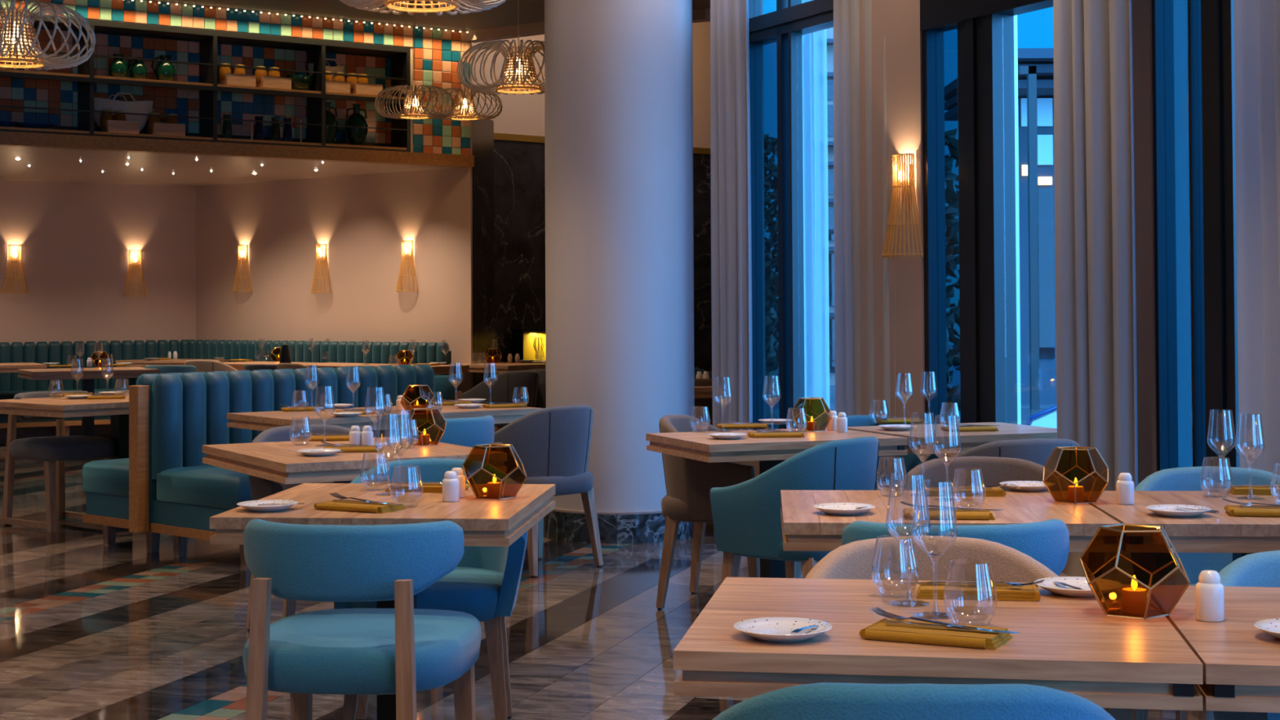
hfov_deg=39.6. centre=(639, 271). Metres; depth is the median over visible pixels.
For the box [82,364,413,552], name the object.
bench
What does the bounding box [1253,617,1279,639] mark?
bread plate
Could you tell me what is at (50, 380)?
tumbler
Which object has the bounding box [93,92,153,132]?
straw basket
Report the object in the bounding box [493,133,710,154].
trim
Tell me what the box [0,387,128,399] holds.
table top
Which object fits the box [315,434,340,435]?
table knife
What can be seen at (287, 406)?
table knife
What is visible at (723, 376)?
bowl
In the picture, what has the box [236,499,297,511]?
bread plate
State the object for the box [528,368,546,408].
tub chair
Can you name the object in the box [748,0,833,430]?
window
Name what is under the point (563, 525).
column base
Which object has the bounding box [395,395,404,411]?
shaker
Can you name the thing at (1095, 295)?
curtain
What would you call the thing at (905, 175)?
wall sconce
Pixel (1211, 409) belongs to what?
bowl
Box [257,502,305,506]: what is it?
butter knife
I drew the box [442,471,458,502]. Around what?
shaker
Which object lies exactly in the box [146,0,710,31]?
ceiling
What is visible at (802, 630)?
butter knife
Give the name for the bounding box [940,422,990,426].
fork
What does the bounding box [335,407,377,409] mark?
fork
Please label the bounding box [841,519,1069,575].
dining chair
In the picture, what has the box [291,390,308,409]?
tumbler
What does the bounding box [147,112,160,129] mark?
jar
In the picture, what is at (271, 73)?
jar
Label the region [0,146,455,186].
ceiling
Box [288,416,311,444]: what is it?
tumbler
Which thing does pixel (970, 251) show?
window
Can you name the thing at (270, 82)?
wooden crate
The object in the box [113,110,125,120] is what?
jar
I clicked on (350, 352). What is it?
banquette
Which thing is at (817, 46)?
window
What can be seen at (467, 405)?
bread plate
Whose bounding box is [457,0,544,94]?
pendant lamp
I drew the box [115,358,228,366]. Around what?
dining table
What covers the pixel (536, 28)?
trim
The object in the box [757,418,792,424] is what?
bread plate
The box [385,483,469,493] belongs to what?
folded napkin
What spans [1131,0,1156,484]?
wall
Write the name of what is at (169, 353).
shaker
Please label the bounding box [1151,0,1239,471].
window
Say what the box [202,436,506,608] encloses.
dining table
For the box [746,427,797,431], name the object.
fork
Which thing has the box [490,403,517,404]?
table knife
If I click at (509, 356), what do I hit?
shaker
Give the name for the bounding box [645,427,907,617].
dining table
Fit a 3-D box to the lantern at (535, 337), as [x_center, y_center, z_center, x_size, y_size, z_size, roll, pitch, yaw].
[-0.987,0.756,17.315,0.098,0.231,0.098,-1,-1,22]
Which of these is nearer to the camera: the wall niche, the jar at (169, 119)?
the jar at (169, 119)
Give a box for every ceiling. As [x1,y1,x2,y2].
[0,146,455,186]
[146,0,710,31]
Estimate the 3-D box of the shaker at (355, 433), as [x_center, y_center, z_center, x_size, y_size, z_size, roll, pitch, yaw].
[-1.065,0.618,6.651,0.046,0.081,0.046,0,-1,0]
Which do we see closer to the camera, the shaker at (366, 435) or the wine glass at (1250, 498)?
the wine glass at (1250, 498)
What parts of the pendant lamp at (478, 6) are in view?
lamp shade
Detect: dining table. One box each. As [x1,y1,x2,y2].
[0,362,47,444]
[0,393,128,532]
[17,366,159,435]
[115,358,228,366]
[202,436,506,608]
[209,483,555,719]
[222,360,325,370]
[226,403,542,437]
[298,362,393,368]
[360,364,469,374]
[448,362,546,375]
[515,360,546,363]
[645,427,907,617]
[673,577,1203,711]
[694,386,712,398]
[780,489,1121,552]
[847,422,1057,457]
[1084,490,1279,561]
[1145,584,1279,712]
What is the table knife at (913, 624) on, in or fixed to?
on the folded napkin at (878, 630)
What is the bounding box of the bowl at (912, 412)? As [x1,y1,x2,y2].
[908,412,937,457]
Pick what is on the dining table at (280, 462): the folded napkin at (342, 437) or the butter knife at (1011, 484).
the folded napkin at (342, 437)
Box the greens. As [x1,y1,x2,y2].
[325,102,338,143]
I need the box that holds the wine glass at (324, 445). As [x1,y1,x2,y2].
[314,386,334,446]
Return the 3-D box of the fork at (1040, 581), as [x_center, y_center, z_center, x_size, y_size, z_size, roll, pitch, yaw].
[0.617,0.554,3.172,0.203,0.016,0.024,-1,-1,23]
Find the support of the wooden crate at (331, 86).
on the shelf unit
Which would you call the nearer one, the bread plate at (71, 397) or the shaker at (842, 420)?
the shaker at (842, 420)
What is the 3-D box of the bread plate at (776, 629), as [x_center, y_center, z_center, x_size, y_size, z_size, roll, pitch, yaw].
[0.224,0.565,2.792,0.155,0.018,0.155,-1,-1,34]
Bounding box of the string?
[131,0,468,32]
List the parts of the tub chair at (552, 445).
leg, leg, seat, leg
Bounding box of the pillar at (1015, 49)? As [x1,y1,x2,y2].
[1013,14,1021,424]
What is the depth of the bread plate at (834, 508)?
4.48 m
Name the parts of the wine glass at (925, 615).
stem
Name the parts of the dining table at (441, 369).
slide rail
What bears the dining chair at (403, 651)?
on the floor
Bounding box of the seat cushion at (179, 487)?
[156,465,252,510]
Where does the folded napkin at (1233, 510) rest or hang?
on the dining table at (1206, 532)
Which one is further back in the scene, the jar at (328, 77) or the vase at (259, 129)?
the jar at (328, 77)
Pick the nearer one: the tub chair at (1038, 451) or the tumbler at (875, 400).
the tub chair at (1038, 451)
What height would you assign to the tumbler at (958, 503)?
0.105 m
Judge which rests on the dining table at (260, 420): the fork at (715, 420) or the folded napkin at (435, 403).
the folded napkin at (435, 403)
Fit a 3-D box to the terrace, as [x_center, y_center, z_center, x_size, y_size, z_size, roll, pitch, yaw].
[21.009,1.780,25.968,48.000,0.050,68.000,0,-1,0]
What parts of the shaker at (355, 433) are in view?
lid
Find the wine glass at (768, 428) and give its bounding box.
[762,376,781,430]
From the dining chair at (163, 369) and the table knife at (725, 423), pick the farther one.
the dining chair at (163, 369)
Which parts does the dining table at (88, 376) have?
column post, slide rail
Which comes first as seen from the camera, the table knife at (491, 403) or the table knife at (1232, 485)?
the table knife at (1232, 485)
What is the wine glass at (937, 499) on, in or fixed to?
on the dining table at (805, 527)
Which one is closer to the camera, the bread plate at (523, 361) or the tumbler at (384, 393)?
the tumbler at (384, 393)
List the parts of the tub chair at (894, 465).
seat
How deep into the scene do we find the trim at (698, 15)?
15.38 m
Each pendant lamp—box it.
[0,0,96,70]
[338,0,506,15]
[374,13,454,119]
[426,87,502,120]
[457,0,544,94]
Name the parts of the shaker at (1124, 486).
lid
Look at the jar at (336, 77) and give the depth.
15.84 m
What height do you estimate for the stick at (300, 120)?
0.210 m
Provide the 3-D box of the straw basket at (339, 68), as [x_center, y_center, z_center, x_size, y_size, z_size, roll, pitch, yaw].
[-2.814,-1.739,15.936,0.340,0.316,0.220,1,-1,-35]
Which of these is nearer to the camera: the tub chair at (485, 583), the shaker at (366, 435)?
the tub chair at (485, 583)
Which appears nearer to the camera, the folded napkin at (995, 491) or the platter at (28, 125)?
the folded napkin at (995, 491)
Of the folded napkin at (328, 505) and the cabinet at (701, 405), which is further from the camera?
the cabinet at (701, 405)
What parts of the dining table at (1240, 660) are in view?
slide rail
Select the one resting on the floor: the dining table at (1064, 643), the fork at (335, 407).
the dining table at (1064, 643)
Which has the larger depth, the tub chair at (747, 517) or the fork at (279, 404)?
the fork at (279, 404)
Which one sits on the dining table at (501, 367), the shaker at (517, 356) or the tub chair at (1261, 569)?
the shaker at (517, 356)
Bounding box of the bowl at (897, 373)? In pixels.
[895,373,913,404]
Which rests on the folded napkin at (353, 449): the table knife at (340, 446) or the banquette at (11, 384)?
the table knife at (340, 446)
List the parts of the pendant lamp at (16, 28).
bulb, lamp shade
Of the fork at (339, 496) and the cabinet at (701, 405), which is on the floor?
the cabinet at (701, 405)
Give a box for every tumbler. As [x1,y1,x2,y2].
[48,380,63,398]
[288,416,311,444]
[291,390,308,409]
[360,453,390,490]
[373,393,392,416]
[390,465,423,507]
[395,418,418,448]
[426,391,443,413]
[689,408,710,432]
[786,408,807,431]
[869,400,888,424]
[871,534,919,598]
[875,457,907,497]
[939,402,959,424]
[942,558,997,626]
[951,467,986,508]
[1200,456,1233,497]
[1270,462,1279,504]
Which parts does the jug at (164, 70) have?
handle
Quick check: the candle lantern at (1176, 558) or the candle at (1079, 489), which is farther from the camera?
the candle at (1079, 489)
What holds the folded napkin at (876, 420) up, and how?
on the dining table at (921, 441)
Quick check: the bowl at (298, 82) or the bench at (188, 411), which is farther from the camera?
the bowl at (298, 82)
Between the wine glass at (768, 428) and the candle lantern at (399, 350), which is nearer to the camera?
the wine glass at (768, 428)
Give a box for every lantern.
[90,351,109,366]
[270,346,281,361]
[395,350,413,364]
[400,384,434,413]
[402,408,446,445]
[462,443,527,499]
[484,348,501,363]
[533,337,543,351]
[791,397,831,431]
[1042,445,1108,503]
[1079,523,1190,619]
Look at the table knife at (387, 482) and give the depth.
5.06 m
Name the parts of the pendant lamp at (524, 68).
cord, lamp shade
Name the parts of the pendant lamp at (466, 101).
lamp shade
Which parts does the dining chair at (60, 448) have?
leg, leg, backrest, leg, seat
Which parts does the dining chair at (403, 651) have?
leg, leg, backrest, seat, leg, leg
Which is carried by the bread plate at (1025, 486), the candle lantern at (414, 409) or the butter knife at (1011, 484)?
the butter knife at (1011, 484)
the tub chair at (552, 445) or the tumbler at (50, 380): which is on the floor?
the tub chair at (552, 445)
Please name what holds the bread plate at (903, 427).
on the dining table at (921, 441)
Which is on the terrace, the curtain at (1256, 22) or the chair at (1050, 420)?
the chair at (1050, 420)
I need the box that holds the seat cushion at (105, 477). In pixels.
[82,457,128,497]
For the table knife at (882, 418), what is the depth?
7.88 m
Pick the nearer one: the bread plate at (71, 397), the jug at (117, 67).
the bread plate at (71, 397)
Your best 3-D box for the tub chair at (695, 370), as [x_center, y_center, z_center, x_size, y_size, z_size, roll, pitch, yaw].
[0.420,1.140,13.590,0.597,0.800,0.534,0,-1,-30]
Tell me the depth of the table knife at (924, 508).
4.35 m
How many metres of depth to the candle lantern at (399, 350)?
16.12 m
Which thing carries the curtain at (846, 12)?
hanging from the ceiling at (505, 14)
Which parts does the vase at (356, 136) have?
handle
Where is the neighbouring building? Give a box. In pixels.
[1017,48,1056,409]
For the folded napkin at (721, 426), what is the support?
on the dining table at (770, 452)
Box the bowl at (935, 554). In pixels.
[911,479,957,559]
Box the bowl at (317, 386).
[314,386,334,418]
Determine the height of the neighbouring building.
4.598 m
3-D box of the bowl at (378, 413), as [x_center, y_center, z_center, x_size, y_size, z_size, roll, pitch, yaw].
[-0.701,0.463,4.960,0.077,0.132,0.077,0,-1,0]
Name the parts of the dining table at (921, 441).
slide rail, column post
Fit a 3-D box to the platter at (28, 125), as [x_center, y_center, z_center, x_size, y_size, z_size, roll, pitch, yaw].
[-4.914,-1.166,14.389,0.330,0.045,0.330,0,-1,0]
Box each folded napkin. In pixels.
[48,364,73,367]
[54,392,93,396]
[86,395,125,399]
[102,364,126,366]
[157,357,170,359]
[229,359,252,361]
[280,406,324,411]
[307,435,349,441]
[314,499,405,513]
[323,445,383,453]
[335,409,382,414]
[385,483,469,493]
[413,363,439,365]
[431,400,472,405]
[482,403,527,408]
[716,423,768,429]
[747,431,804,437]
[859,617,1012,649]
[873,418,924,423]
[902,507,995,519]
[916,581,1040,601]
[923,487,1005,497]
[940,426,998,431]
[1224,504,1279,517]
[1227,486,1279,495]
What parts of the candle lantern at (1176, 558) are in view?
pane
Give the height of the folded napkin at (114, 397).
0.017 m
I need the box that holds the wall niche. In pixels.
[512,328,546,362]
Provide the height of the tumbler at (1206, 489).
0.105 m
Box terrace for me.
[804,380,1056,409]
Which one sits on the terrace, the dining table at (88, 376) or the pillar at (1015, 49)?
the pillar at (1015, 49)
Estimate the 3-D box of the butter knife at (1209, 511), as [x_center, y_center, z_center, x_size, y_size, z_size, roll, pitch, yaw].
[1.371,0.587,4.380,0.014,0.006,0.124,1,-1,-35]
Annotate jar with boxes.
[100,109,113,127]
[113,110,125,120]
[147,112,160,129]
[165,113,177,124]
[218,63,231,80]
[233,64,245,74]
[254,66,266,83]
[267,66,279,76]
[325,71,332,80]
[333,72,345,81]
[346,73,357,89]
[357,74,368,83]
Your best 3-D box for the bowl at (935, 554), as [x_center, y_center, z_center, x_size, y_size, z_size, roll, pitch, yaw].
[0.494,0.417,2.980,0.077,0.132,0.077,0,-1,0]
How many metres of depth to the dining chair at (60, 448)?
10.36 m
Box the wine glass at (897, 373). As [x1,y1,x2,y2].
[895,373,913,425]
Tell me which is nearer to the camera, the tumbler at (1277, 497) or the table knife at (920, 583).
the table knife at (920, 583)
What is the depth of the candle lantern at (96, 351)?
16.30 m
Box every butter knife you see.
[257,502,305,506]
[309,450,342,452]
[791,621,828,634]
[1008,483,1020,488]
[1052,581,1082,589]
[1174,507,1218,513]
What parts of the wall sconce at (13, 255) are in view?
wall plate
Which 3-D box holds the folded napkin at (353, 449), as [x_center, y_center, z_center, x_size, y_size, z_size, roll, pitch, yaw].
[-1.044,0.646,6.461,0.215,0.017,0.111,0,-1,-5]
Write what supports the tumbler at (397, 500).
on the dining table at (482, 522)
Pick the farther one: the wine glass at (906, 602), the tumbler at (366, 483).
the tumbler at (366, 483)
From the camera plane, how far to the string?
15.60 m
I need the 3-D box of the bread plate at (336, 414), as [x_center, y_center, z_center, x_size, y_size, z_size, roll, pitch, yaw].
[-1.408,0.688,8.536,0.155,0.018,0.155,0,-1,-16]
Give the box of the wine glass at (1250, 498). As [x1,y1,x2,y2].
[1235,413,1265,500]
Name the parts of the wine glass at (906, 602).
stem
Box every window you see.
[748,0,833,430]
[802,26,835,385]
[920,0,1053,424]
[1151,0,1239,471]
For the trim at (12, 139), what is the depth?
15.13 m
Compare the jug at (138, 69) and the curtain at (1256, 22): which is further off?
the jug at (138, 69)
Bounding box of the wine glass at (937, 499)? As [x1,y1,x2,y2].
[932,414,961,501]
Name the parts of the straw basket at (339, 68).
handle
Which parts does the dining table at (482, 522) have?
slide rail, column post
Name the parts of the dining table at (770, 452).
column post, slide rail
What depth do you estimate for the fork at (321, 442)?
6.47 m
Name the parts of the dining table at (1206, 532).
slide rail, column post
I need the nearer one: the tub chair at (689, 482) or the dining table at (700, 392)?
the tub chair at (689, 482)
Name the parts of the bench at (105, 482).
rail, seat, leg, leg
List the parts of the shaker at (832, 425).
lid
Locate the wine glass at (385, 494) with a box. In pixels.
[374,413,402,496]
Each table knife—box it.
[287,406,316,408]
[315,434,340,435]
[330,444,383,447]
[332,499,402,504]
[343,409,368,411]
[386,482,441,484]
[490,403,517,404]
[724,422,773,424]
[756,431,807,432]
[881,417,919,419]
[885,621,1020,633]
[903,582,1022,586]
[915,486,992,488]
[916,507,1003,511]
[951,425,999,426]
[1220,484,1279,487]
[1239,505,1279,508]
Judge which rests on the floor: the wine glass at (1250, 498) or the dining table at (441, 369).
the dining table at (441, 369)
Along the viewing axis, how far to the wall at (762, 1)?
9.93 m
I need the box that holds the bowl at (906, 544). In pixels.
[885,472,930,550]
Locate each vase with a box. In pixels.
[222,114,232,138]
[253,115,264,140]
[270,116,280,141]
[282,117,292,142]
[344,103,368,145]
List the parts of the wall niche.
panel, panel, panel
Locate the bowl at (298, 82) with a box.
[285,74,313,90]
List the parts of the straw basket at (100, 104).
handle, handle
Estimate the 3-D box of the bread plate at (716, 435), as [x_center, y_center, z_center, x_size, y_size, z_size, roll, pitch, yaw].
[0.343,0.649,6.992,0.155,0.018,0.155,0,-1,-10]
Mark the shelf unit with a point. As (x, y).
(63, 98)
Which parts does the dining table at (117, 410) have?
slide rail, plate, column post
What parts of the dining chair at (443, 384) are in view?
leg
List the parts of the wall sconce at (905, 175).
wall plate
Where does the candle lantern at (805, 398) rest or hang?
on the dining table at (770, 452)
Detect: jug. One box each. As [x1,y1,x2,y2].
[108,53,130,77]
[127,57,147,79]
[151,54,175,80]
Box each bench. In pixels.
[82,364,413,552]
[149,364,435,568]
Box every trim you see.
[0,131,474,167]
[466,21,544,42]
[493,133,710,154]
[543,8,710,31]
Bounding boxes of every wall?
[0,0,470,155]
[0,180,195,438]
[195,40,472,399]
[471,21,711,373]
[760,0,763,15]
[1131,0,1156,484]
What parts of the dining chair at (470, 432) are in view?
backrest, leg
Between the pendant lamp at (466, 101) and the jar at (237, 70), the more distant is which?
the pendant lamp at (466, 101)
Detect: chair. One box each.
[1,391,114,532]
[144,364,195,373]
[183,360,237,372]
[242,519,481,719]
[244,364,277,371]
[245,424,351,631]
[275,363,311,369]
[335,458,528,719]
[395,415,503,465]
[435,374,462,399]
[454,370,538,432]
[490,404,603,577]
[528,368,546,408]
[655,414,759,609]
[693,367,711,378]
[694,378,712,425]
[710,436,879,584]
[712,682,1115,719]
[804,535,1133,719]
[820,414,945,490]
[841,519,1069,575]
[894,456,1105,577]
[955,438,1085,486]
[1026,404,1057,428]
[1130,466,1279,719]
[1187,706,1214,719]
[1213,550,1279,719]
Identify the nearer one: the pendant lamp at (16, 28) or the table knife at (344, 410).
the pendant lamp at (16, 28)
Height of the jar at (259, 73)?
0.141 m
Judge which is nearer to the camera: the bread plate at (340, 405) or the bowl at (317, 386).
the bowl at (317, 386)
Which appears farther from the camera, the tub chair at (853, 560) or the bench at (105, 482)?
the bench at (105, 482)
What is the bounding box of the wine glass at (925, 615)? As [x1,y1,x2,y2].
[911,479,957,619]
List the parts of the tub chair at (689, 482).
leg, seat, leg, leg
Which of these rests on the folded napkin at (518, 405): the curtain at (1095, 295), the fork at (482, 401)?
the fork at (482, 401)
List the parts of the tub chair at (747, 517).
leg, seat, leg, leg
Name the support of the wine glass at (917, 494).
on the dining table at (805, 527)
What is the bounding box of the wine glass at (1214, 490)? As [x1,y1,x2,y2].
[1207,408,1235,493]
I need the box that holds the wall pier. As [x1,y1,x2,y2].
[859,0,924,424]
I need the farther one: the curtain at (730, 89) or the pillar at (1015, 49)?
the pillar at (1015, 49)
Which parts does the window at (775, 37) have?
pane, pane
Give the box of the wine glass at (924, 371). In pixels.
[920,371,937,422]
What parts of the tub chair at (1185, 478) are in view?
leg, leg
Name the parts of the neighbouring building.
post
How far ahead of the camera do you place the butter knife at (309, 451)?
6.29 m
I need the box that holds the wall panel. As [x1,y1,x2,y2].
[471,116,494,387]
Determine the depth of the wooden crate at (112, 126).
14.66 m
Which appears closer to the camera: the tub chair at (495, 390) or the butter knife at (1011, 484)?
the butter knife at (1011, 484)
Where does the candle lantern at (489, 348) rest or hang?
on the dining table at (501, 367)
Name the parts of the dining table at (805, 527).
slide rail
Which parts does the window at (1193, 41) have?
pane, pane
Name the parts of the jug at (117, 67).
handle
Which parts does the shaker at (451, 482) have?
lid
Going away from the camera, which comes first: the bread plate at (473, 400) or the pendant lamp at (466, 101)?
the bread plate at (473, 400)
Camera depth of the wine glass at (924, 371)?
7.88 m
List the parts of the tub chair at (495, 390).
leg, seat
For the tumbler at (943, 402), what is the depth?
7.57 m
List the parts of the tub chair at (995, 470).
seat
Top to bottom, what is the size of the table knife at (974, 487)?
0.006 m
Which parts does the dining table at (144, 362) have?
slide rail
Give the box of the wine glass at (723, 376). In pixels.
[714,376,732,431]
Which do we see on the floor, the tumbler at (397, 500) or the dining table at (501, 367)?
the dining table at (501, 367)
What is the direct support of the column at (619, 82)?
on the column base at (563, 525)
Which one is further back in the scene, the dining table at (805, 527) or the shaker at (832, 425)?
the shaker at (832, 425)
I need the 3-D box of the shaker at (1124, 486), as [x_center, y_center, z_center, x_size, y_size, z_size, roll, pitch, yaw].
[1.264,0.566,4.634,0.046,0.081,0.046,0,-1,0]
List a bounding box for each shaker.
[86,357,92,366]
[168,351,171,359]
[173,351,177,359]
[349,425,361,445]
[360,425,373,444]
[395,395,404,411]
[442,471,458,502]
[451,467,465,497]
[507,353,512,362]
[515,353,519,362]
[696,371,702,378]
[702,371,709,378]
[826,410,837,430]
[836,412,847,432]
[1115,472,1133,504]
[1195,569,1224,622]
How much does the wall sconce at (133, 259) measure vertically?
0.491 m
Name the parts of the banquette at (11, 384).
leg, seat, rail, leg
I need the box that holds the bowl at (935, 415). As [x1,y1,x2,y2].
[932,414,961,464]
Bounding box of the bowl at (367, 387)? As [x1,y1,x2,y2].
[364,386,385,420]
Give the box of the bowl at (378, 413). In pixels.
[374,413,402,457]
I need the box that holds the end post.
[128,385,149,533]
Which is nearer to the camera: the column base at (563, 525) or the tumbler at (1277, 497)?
the tumbler at (1277, 497)
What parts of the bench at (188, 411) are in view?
leg, rail, seat, leg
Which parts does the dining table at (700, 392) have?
slide rail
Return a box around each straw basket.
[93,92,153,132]
[307,57,344,80]
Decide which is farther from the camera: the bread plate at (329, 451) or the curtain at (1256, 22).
the bread plate at (329, 451)
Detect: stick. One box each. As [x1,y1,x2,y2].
[250,115,253,139]
[299,119,302,142]
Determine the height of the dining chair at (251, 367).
0.784 m
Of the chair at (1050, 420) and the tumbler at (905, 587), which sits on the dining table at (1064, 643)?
the tumbler at (905, 587)
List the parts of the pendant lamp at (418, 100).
cord, lamp shade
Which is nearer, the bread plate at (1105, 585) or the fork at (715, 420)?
the bread plate at (1105, 585)
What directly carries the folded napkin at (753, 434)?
on the dining table at (770, 452)
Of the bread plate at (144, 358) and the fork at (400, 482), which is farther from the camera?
the bread plate at (144, 358)
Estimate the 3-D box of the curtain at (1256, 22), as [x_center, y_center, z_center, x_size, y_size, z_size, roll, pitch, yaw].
[2.032,-0.548,5.588,0.098,3.800,0.583,0,-1,-8]
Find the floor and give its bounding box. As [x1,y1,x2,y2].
[0,408,1175,719]
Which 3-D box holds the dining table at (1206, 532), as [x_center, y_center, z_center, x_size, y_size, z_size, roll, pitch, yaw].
[1.580,0.979,4.559,0.800,0.750,0.760,0,-1,4]
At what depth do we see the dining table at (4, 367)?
16.81 m
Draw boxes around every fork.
[279,404,312,406]
[306,431,349,435]
[320,441,376,446]
[328,492,386,504]
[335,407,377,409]
[400,482,442,484]
[429,398,465,400]
[482,400,513,403]
[715,419,763,423]
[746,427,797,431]
[869,607,989,632]
[871,414,917,418]
[900,501,983,511]
[928,579,1044,586]
[932,483,1008,488]
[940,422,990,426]
[1222,497,1279,506]
[1237,484,1279,486]
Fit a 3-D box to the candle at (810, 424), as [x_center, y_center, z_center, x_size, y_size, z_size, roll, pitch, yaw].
[0.717,0.633,7.418,0.039,0.058,0.039,0,-1,0]
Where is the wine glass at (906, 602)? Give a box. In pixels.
[885,472,930,607]
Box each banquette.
[0,339,188,435]
[187,339,451,401]
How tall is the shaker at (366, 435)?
0.081 m
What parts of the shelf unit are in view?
guard rail, guard rail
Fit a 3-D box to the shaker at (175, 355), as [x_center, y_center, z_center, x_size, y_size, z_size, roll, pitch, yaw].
[-4.853,0.875,18.571,0.046,0.081,0.046,0,-1,0]
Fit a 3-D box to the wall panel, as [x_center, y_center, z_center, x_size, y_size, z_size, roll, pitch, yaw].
[-1.671,0.112,17.685,0.434,3.160,2.403,0,-1,-5]
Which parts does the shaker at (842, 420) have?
lid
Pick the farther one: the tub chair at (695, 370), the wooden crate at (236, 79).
the wooden crate at (236, 79)
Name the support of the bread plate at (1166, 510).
on the dining table at (1206, 532)
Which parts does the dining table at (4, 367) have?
plate, slide rail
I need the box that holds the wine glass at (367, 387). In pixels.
[364,386,385,448]
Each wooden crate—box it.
[101,120,138,133]
[147,122,185,136]
[218,73,255,86]
[255,75,291,88]
[325,80,350,93]
[350,82,382,95]
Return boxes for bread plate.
[43,362,59,364]
[64,395,91,399]
[97,391,124,395]
[115,362,131,364]
[144,358,158,359]
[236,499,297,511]
[296,448,340,456]
[324,403,353,408]
[330,412,363,417]
[429,362,446,364]
[453,403,483,408]
[457,398,485,403]
[520,360,534,362]
[707,432,746,439]
[733,617,831,642]
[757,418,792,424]
[813,502,875,515]
[877,424,915,431]
[999,480,1055,491]
[1034,576,1122,596]
[1145,504,1210,517]
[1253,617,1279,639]
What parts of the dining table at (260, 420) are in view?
slide rail, column post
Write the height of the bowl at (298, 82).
0.140 m
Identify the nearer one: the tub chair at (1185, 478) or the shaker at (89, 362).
the tub chair at (1185, 478)
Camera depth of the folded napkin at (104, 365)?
16.32 m
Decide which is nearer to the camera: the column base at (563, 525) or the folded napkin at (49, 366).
the column base at (563, 525)
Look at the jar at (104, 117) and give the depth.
14.63 m
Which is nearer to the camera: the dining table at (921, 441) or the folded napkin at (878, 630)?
the folded napkin at (878, 630)
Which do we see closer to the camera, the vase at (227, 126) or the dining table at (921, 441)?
the dining table at (921, 441)
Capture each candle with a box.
[413,400,421,412]
[419,428,429,444]
[487,474,502,497]
[807,416,816,430]
[1067,477,1084,501]
[1121,575,1147,613]
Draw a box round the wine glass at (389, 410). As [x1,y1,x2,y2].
[386,409,413,468]
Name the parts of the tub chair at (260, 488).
leg, leg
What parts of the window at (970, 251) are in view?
pane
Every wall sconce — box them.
[1,244,27,293]
[122,249,147,296]
[232,244,252,292]
[310,243,331,293]
[395,240,417,292]
[881,153,923,257]
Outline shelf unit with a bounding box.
[0,14,410,151]
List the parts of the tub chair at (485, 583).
leg, leg, seat, leg, leg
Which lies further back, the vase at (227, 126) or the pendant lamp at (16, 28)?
the vase at (227, 126)
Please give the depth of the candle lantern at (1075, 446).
4.70 m
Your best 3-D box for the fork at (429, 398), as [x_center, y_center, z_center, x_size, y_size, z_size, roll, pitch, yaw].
[-1.029,0.690,9.554,0.203,0.016,0.024,0,-1,-5]
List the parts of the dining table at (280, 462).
column post, slide rail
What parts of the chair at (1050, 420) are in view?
panel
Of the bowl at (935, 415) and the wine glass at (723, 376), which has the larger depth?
the wine glass at (723, 376)
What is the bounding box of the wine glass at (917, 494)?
[908,412,937,497]
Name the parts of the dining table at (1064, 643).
slide rail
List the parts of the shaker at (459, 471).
lid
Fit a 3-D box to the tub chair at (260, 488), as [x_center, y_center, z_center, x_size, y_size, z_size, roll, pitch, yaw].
[-1.241,1.016,6.971,0.597,0.800,0.534,0,-1,-31]
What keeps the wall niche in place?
attached to the wall at (519, 166)
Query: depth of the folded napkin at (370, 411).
8.71 m
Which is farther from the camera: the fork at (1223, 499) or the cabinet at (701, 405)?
the cabinet at (701, 405)
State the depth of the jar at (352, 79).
15.90 m
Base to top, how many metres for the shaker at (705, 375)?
0.081 m
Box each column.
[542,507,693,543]
[544,0,694,511]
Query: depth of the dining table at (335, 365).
16.43 m
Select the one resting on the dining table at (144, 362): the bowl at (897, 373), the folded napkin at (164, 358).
the folded napkin at (164, 358)
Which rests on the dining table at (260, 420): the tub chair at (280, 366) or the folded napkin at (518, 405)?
the folded napkin at (518, 405)
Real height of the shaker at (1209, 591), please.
0.081 m
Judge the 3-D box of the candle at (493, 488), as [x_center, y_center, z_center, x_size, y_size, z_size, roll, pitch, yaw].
[-0.399,0.587,4.873,0.041,0.061,0.041,0,-1,0]
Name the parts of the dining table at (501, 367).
slide rail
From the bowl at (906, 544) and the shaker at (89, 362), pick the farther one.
the shaker at (89, 362)
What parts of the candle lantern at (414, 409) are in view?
pane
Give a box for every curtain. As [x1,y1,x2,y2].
[710,0,752,535]
[833,0,896,417]
[1053,0,1137,584]
[1234,0,1279,475]
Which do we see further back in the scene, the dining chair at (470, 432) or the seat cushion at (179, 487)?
the seat cushion at (179, 487)
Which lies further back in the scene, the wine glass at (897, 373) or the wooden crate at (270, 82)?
the wooden crate at (270, 82)
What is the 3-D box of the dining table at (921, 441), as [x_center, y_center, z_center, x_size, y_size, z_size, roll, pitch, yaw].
[1.344,1.038,7.457,0.780,0.750,0.659,0,-1,-21]
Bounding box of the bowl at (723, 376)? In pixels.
[714,376,732,408]
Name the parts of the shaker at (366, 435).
lid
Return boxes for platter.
[0,120,19,127]
[16,122,53,128]
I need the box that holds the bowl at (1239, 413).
[1235,413,1265,463]
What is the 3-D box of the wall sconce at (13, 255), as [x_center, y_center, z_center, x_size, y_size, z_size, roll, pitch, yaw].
[-6.285,-0.024,17.913,0.255,0.491,0.122,0,-1,-32]
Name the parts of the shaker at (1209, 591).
lid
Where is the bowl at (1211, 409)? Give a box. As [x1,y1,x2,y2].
[1207,408,1235,453]
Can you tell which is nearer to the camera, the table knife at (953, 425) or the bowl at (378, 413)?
the bowl at (378, 413)
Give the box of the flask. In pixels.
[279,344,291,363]

